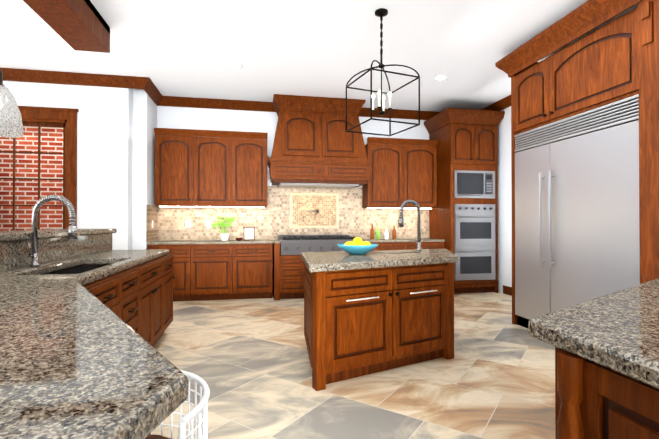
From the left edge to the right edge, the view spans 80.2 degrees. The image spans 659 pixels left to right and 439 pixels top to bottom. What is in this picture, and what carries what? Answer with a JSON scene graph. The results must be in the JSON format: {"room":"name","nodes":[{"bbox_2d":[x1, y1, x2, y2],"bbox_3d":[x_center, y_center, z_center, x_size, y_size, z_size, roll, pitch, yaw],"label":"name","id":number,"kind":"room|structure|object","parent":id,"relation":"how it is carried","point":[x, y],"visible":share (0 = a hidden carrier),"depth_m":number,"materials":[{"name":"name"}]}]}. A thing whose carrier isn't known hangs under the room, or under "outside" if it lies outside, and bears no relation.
{"room":"kitchen","nodes":[
{"label":"kitchen","id":0,"kind":"room"},
{"bbox_2d":[3,81,132,249],"bbox_3d":[-4.671,-0.391,5.411,3.550,3.300,0.200,0,0,-11],"label":"wall","id":1,"kind":"structure","parent":0,"point":[104,152],"depth_m":5.58,"materials":[{"name":"white paint"}]},
{"bbox_2d":[0,106,78,229],"bbox_3d":[-4.245,-0.213,5.472,1.390,2.685,0.240,0,0,-11],"label":"window","id":2,"kind":"structure","parent":1,"relation":"in","point":[65,119],"depth_m":5.49,"materials":[{"name":"brown wood"}]},
{"bbox_2d":[0,68,151,91],"bbox_3d":[-4.490,-1.972,5.300,3.858,0.140,0.108,0,0,-11],"label":"crown molding","id":3,"kind":"structure","parent":1,"relation":"attached to","point":[148,86],"depth_m":5.48,"materials":[{"name":"brown wood"}]},
{"bbox_2d":[132,89,156,249],"bbox_3d":[-2.929,-0.385,6.274,0.200,3.300,0.830,0,0,-11],"label":"wall","id":4,"kind":"structure","parent":0,"point":[143,144],"depth_m":5.88,"materials":[{"name":"white paint"}]},
{"bbox_2d":[146,82,163,103],"bbox_3d":[-2.728,-1.967,6.060,0.108,0.140,0.690,0,0,-11],"label":"crown molding","id":5,"kind":"structure","parent":4,"relation":"attached to","point":[155,95],"depth_m":6.20,"materials":[{"name":"brown wood"}]},
{"bbox_2d":[157,106,459,239],"bbox_3d":[0.054,-0.379,7.176,6.000,3.300,0.200,0,0,-11],"label":"wall","id":6,"kind":"structure","parent":0,"point":[210,119],"depth_m":6.79,"materials":[{"name":"white paint"}]},
{"bbox_2d":[154,128,237,207],"bbox_3d":[-2.184,-0.829,6.453,1.239,1.210,0.334,0,0,-11],"label":"upper cabinet","id":7,"kind":"object","parent":6,"relation":"attached to","point":[201,168],"depth_m":6.29,"materials":[{"name":"brown wood"}]},
{"bbox_2d":[238,132,267,207],"bbox_3d":[-1.387,-0.828,6.608,0.657,1.210,0.334,0,0,-11],"label":"upper cabinet","id":8,"kind":"object","parent":6,"relation":"attached to","point":[252,146],"depth_m":6.46,"materials":[{"name":"brown wood"}]},
{"bbox_2d":[146,186,428,241],"bbox_3d":[-0.430,-0.023,6.646,4.848,1.140,0.650,0,0,-11],"label":"tile backsplash","id":9,"kind":"structure","parent":6,"relation":"attached to","point":[285,211],"depth_m":6.92,"materials":[{"name":"tile"}]},
{"bbox_2d":[206,221,210,227],"bbox_3d":[-2.054,0.077,6.645,0.070,0.120,0.006,0,0,-11],"label":"electrical outlet plate","id":10,"kind":"object","parent":9,"relation":"attached to","point":[208,224],"depth_m":6.64,"materials":[{"name":"white plastic"}]},
{"bbox_2d":[156,96,439,119],"bbox_3d":[-0.079,-1.960,7.004,5.670,0.140,0.108,0,0,-11],"label":"crown molding","id":11,"kind":"structure","parent":6,"relation":"attached to","point":[173,101],"depth_m":6.73,"materials":[{"name":"brown wood"}]},
{"bbox_2d":[267,94,372,187],"bbox_3d":[-0.185,-1.300,6.681,1.710,1.456,0.657,0,0,-11],"label":"range hood","id":12,"kind":"object","parent":6,"relation":"attached to","point":[315,144],"visible":1,"depth_m":6.47,"materials":[{"name":"brown wood"}]},
{"bbox_2d":[362,137,405,208],"bbox_3d":[0.988,-0.825,7.071,0.724,1.210,0.334,0,0,-11],"label":"upper cabinet","id":13,"kind":"object","parent":6,"relation":"attached to","point":[402,170],"depth_m":6.91,"materials":[{"name":"brown wood"}]},
{"bbox_2d":[406,139,437,208],"bbox_3d":[1.565,-0.824,7.183,0.724,1.210,0.334,0,0,-11],"label":"upper cabinet","id":14,"kind":"object","parent":6,"relation":"attached to","point":[421,159],"depth_m":7.03,"materials":[{"name":"brown wood"}]},
{"bbox_2d":[0,0,639,111],"bbox_3d":[-0.896,-2.117,1.731,9.950,0.100,10.550,0,0,-11],"label":"ceiling","id":15,"kind":"structure","parent":0,"point":[195,48],"depth_m":4.60,"materials":[{"name":"white paint"}]},
{"bbox_2d":[23,0,109,52],"bbox_3d":[-1.772,-1.942,0.342,0.340,0.270,7.760,0,0,-11],"label":"ceiling beam","id":16,"kind":"structure","parent":15,"relation":"attached to","point":[79,25],"depth_m":3.63,"materials":[{"name":"brown wood"}]},
{"bbox_2d":[0,69,22,137],"bbox_3d":[-2.055,-1.162,2.421,0.260,1.259,0.260,0,0,-11],"label":"pendant light","id":17,"kind":"object","parent":16,"relation":"hanging from","point":[11,125],"visible":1,"depth_m":2.40,"materials":[{"name":"white glass"}]},
{"bbox_2d":[228,63,242,68],"bbox_3d":[-1.251,-2.040,5.202,0.188,0.004,0.188,0,0,-20],"label":"recessed light","id":18,"kind":"object","parent":15,"relation":"in","point":[240,66],"depth_m":5.19,"materials":[{"name":"white plastic"}]},
{"bbox_2d":[346,8,419,135],"bbox_3d":[0.512,-1.473,3.860,0.535,1.156,0.535,0,0,-23],"label":"lantern chandelier","id":19,"kind":"object","parent":15,"relation":"hanging from","point":[381,13],"visible":1,"depth_m":3.84,"materials":[{"name":"black metal"}]},
{"bbox_2d":[434,75,447,79],"bbox_3d":[1.601,-2.037,5.625,0.188,0.004,0.188,0,0,-20],"label":"recessed light","id":20,"kind":"object","parent":15,"relation":"in","point":[442,77],"depth_m":5.62,"materials":[{"name":"white plastic"}]},
{"bbox_2d":[152,292,554,438],"bbox_3d":[-0.896,1.283,1.707,9.950,0.100,10.550,0,0,-11],"label":"floor","id":21,"kind":"structure","parent":0,"point":[247,361],"depth_m":2.98,"materials":[{"name":"tile"}]},
{"bbox_2d":[0,233,111,271],"bbox_3d":[-1.938,0.682,1.575,0.172,1.100,5.480,0,0,-11],"label":"wall","id":22,"kind":"structure","parent":21,"relation":"on","point":[14,254],"depth_m":3.01,"materials":[{"name":"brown stone"}]},
{"bbox_2d":[0,228,116,241],"bbox_3d":[-2.073,0.105,1.573,0.505,0.050,5.520,0,0,-11],"label":"raised bar","id":23,"kind":"object","parent":22,"relation":"on","point":[13,235],"visible":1,"depth_m":2.92,"materials":[{"name":"stone"}]},
{"bbox_2d":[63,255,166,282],"bbox_3d":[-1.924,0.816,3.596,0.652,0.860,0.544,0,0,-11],"label":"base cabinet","id":24,"kind":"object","parent":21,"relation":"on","point":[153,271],"depth_m":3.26,"materials":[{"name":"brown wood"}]},
{"bbox_2d":[84,283,172,345],"bbox_3d":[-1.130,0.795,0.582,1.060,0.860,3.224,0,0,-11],"label":"base cabinet","id":25,"kind":"object","parent":21,"relation":"on","point":[138,299],"depth_m":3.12,"materials":[{"name":"brown wood"}]},
{"bbox_2d":[0,249,187,438],"bbox_3d":[-1.169,0.341,1.717,1.386,0.056,5.460,0,0,-11],"label":"countertop","id":26,"kind":"structure","parent":25,"relation":"on","point":[78,360],"depth_m":0.83,"materials":[{"name":"stone"}]},
{"bbox_2d":[27,195,76,266],"bbox_3d":[-1.884,0.074,2.672,0.304,0.490,0.095,0,0,-11],"label":"faucet","id":27,"kind":"object","parent":26,"relation":"on","point":[72,229],"visible":1,"depth_m":2.66,"materials":[{"name":"silver metal"}]},
{"bbox_2d":[45,265,106,274],"bbox_3d":[-1.766,0.486,2.781,0.430,0.208,1.100,0,0,-11],"label":"sink","id":28,"kind":"object","parent":26,"relation":"in","point":[79,269],"visible":0.06,"depth_m":3.19,"materials":[{"name":"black metal"}]},
{"bbox_2d":[167,255,174,282],"bbox_3d":[-2.005,0.819,4.014,0.652,0.860,0.564,0,0,-11],"label":"base cabinet","id":29,"kind":"object","parent":21,"relation":"on","point":[170,277],"depth_m":4.21,"materials":[{"name":"brown wood"}]},
{"bbox_2d":[145,370,209,438],"bbox_3d":[-0.511,0.829,0.923,0.438,0.798,0.400,0,-1,-37],"label":"bar stool","id":30,"kind":"object","parent":21,"relation":"on","point":[193,413],"visible":0.69,"depth_m":0.98,"materials":[{"name":"white metal"}]},
{"bbox_2d":[148,244,235,301],"bbox_3d":[-2.152,0.825,6.300,1.306,0.880,0.624,0,0,-11],"label":"base cabinet","id":31,"kind":"object","parent":21,"relation":"on","point":[201,272],"depth_m":6.04,"materials":[{"name":"brown wood"}]},
{"bbox_2d":[147,238,444,244],"bbox_3d":[-0.410,0.365,6.581,4.831,0.037,0.749,0,0,-11],"label":"countertop","id":32,"kind":"structure","parent":31,"relation":"on","point":[173,242],"depth_m":6.21,"materials":[{"name":"stone"}]},
{"bbox_2d":[212,216,235,240],"bbox_3d":[-1.731,0.145,6.415,0.370,0.400,0.235,0,0,-11],"label":"potted plant","id":33,"kind":"object","parent":32,"relation":"on","point":[224,236],"visible":1,"depth_m":6.34,"materials":[{"name":"green plant"}]},
{"bbox_2d":[244,227,254,239],"bbox_3d":[-1.351,0.240,6.593,0.180,0.218,0.100,0,0,-11],"label":"picture frame","id":34,"kind":"object","parent":32,"relation":"on","point":[249,233],"visible":0.93,"depth_m":6.57,"materials":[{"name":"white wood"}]},
{"bbox_2d":[370,224,373,238],"bbox_3d":[0.759,0.219,6.953,0.066,0.260,0.066,0,0,-26],"label":"olive oil","id":35,"kind":"object","parent":32,"relation":"on","point":[372,230],"depth_m":6.93,"materials":[{"name":"brown"}]},
{"bbox_2d":[376,227,379,238],"bbox_3d":[0.869,0.239,7.015,0.066,0.220,0.066,0,0,-26],"label":"olive oil","id":36,"kind":"object","parent":32,"relation":"on","point":[378,234],"depth_m":6.99,"materials":[{"name":"green"}]},
{"bbox_2d":[392,226,395,238],"bbox_3d":[1.167,0.229,7.052,0.066,0.240,0.066,0,0,-26],"label":"olive oil","id":37,"kind":"object","parent":32,"relation":"on","point":[394,231],"depth_m":7.02,"materials":[{"name":"brown"}]},
{"bbox_2d":[236,243,271,298],"bbox_3d":[-1.300,0.826,6.466,0.686,0.880,0.624,0,0,-11],"label":"base cabinet","id":38,"kind":"object","parent":21,"relation":"on","point":[253,261],"depth_m":6.18,"materials":[{"name":"brown wood"}]},
{"bbox_2d":[272,250,303,299],"bbox_3d":[-0.565,0.917,6.553,0.750,0.699,0.734,0,0,-11],"label":"base cabinet","id":39,"kind":"object","parent":21,"relation":"on","point":[287,270],"depth_m":6.18,"materials":[{"name":"brown wood"}]},
{"bbox_2d":[278,234,355,254],"bbox_3d":[-0.192,0.415,6.599,1.296,0.295,0.796,0,0,-11],"label":"range","id":40,"kind":"object","parent":39,"relation":"in","point":[294,244],"visible":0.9,"depth_m":6.25,"materials":[{"name":"silver metal"}]},
{"bbox_2d":[304,263,453,390],"bbox_3d":[0.579,0.817,3.618,1.666,0.858,1.292,0,0,-11],"label":"base cabinet","id":41,"kind":"object","parent":21,"relation":"on","point":[359,322],"visible":0.96,"depth_m":2.91,"materials":[{"name":"brown wood"}]},
{"bbox_2d":[301,249,457,272],"bbox_3d":[0.597,0.355,3.625,1.779,0.058,1.387,0,0,-11],"label":"countertop","id":42,"kind":"structure","parent":41,"relation":"on","point":[327,261],"depth_m":3.27,"materials":[{"name":"stone"}]},
{"bbox_2d":[337,237,378,253],"bbox_3d":[0.268,0.246,3.719,0.396,0.159,0.396,0,0,-11],"label":"bowl","id":43,"kind":"object","parent":42,"relation":"on","point":[356,245],"visible":1,"depth_m":3.61,"materials":[{"name":"teal ceramic"}]},
{"bbox_2d":[373,250,416,252],"bbox_3d":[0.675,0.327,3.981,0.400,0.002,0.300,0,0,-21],"label":"prep sink","id":44,"kind":"object","parent":42,"relation":"in","point":[398,251],"visible":0.96,"depth_m":3.98,"materials":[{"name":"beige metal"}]},
{"bbox_2d":[398,199,421,250],"bbox_3d":[0.848,0.058,4.147,0.276,0.542,0.133,0,0,-11],"label":"island faucet","id":45,"kind":"object","parent":42,"relation":"on","point":[401,218],"visible":1,"depth_m":4.15,"materials":[{"name":"silver metal"}]},
{"bbox_2d":[370,242,411,249],"bbox_3d":[0.930,0.829,6.900,0.778,0.880,0.624,0,0,-11],"label":"base cabinet","id":46,"kind":"object","parent":21,"relation":"on","point":[382,245],"depth_m":6.62,"materials":[{"name":"brown wood"}]},
{"bbox_2d":[412,242,444,248],"bbox_3d":[1.567,0.830,7.024,0.777,0.880,0.624,0,0,-11],"label":"base cabinet","id":47,"kind":"object","parent":21,"relation":"on","point":[424,245],"depth_m":6.75,"materials":[{"name":"brown wood"}]},
{"bbox_2d":[424,108,504,293],"bbox_3d":[2.413,-0.290,7.043,1.100,3.120,0.926,0,0,-11],"label":"tall cabinet","id":48,"kind":"object","parent":21,"relation":"on","point":[469,142],"visible":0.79,"depth_m":6.72,"materials":[{"name":"brown wood"}]},
{"bbox_2d":[454,204,494,280],"bbox_3d":[2.489,0.385,6.644,0.760,1.295,0.098,0,0,-11],"label":"double wall oven","id":49,"kind":"object","parent":48,"relation":"in","point":[474,238],"visible":1,"depth_m":6.64,"materials":[{"name":"silver metal"}]},
{"bbox_2d":[454,170,494,198],"bbox_3d":[2.486,-0.598,6.666,0.760,0.470,0.069,0,0,-11],"label":"built-in microwave","id":50,"kind":"object","parent":48,"relation":"in","point":[474,184],"visible":1,"depth_m":6.67,"materials":[{"name":"silver metal"}]},
{"bbox_2d":[514,94,639,327],"bbox_3d":[2.891,0.116,4.011,1.227,2.266,1.562,0,0,-11],"label":"built-in refrigerator","id":51,"kind":"object","parent":21,"relation":"on","point":[577,240],"visible":0.6,"depth_m":3.77,"materials":[{"name":"grey metal"}]},
{"bbox_2d":[555,347,658,438],"bbox_3d":[1.679,0.798,0.882,1.982,0.858,2.939,0,0,-11],"label":"base cabinet","id":52,"kind":"object","parent":21,"relation":"on","point":[593,400],"visible":0.67,"depth_m":1.01,"materials":[{"name":"brown wood"}]},
{"bbox_2d":[528,278,658,388],"bbox_3d":[1.682,0.336,0.914,1.965,0.058,2.994,0,0,-11],"label":"countertop","id":53,"kind":"structure","parent":52,"relation":"on","point":[617,331],"depth_m":1.12,"materials":[{"name":"stone"}]},
{"bbox_2d":[655,88,658,278],"bbox_3d":[3.142,-0.249,2.840,1.184,2.980,0.510,0,0,-11],"label":"tall cabinet","id":54,"kind":"object","parent":21,"relation":"on","point":[656,89],"depth_m":3.00,"materials":[{"name":"brown wood"}]},
{"bbox_2d":[497,106,511,292],"bbox_3d":[3.889,-0.410,2.651,0.200,3.300,10.150,0,0,-11],"label":"wall","id":55,"kind":"structure","parent":0,"point":[504,211],"depth_m":6.70,"materials":[{"name":"white paint"}]},
{"bbox_2d":[481,95,510,110],"bbox_3d":[3.738,-1.991,2.632,0.108,0.140,10.150,0,0,-11],"label":"crown molding","id":56,"kind":"structure","parent":55,"relation":"attached to","point":[504,103],"depth_m":6.71,"materials":[{"name":"brown wood"}]},
{"bbox_2d":[503,285,511,295],"bbox_3d":[3.151,1.192,5.858,0.020,0.140,1.750,0,0,-11],"label":"baseboard","id":57,"kind":"structure","parent":55,"relation":"attached to","point":[507,290],"depth_m":6.58,"materials":[{"name":"brown wood"}]},
{"bbox_2d":[495,0,658,139],"bbox_3d":[2.848,-1.481,4.022,1.313,0.920,1.906,0,0,-11],"label":"upper cabinet","id":58,"kind":"object","parent":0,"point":[614,60],"depth_m":3.63,"materials":[{"name":"brown wood"}]},
{"label":"outside","id":59,"kind":"structure","parent":0,"visible":0},
{"bbox_2d":[0,126,62,230],"bbox_3d":[-5.028,-0.734,6.464,5.250,4.600,0.200,0,0,-11],"label":"brick wall","id":60,"kind":"structure","parent":59,"point":[51,167],"depth_m":6.39,"materials":[{"name":"red brick"}]}
]}

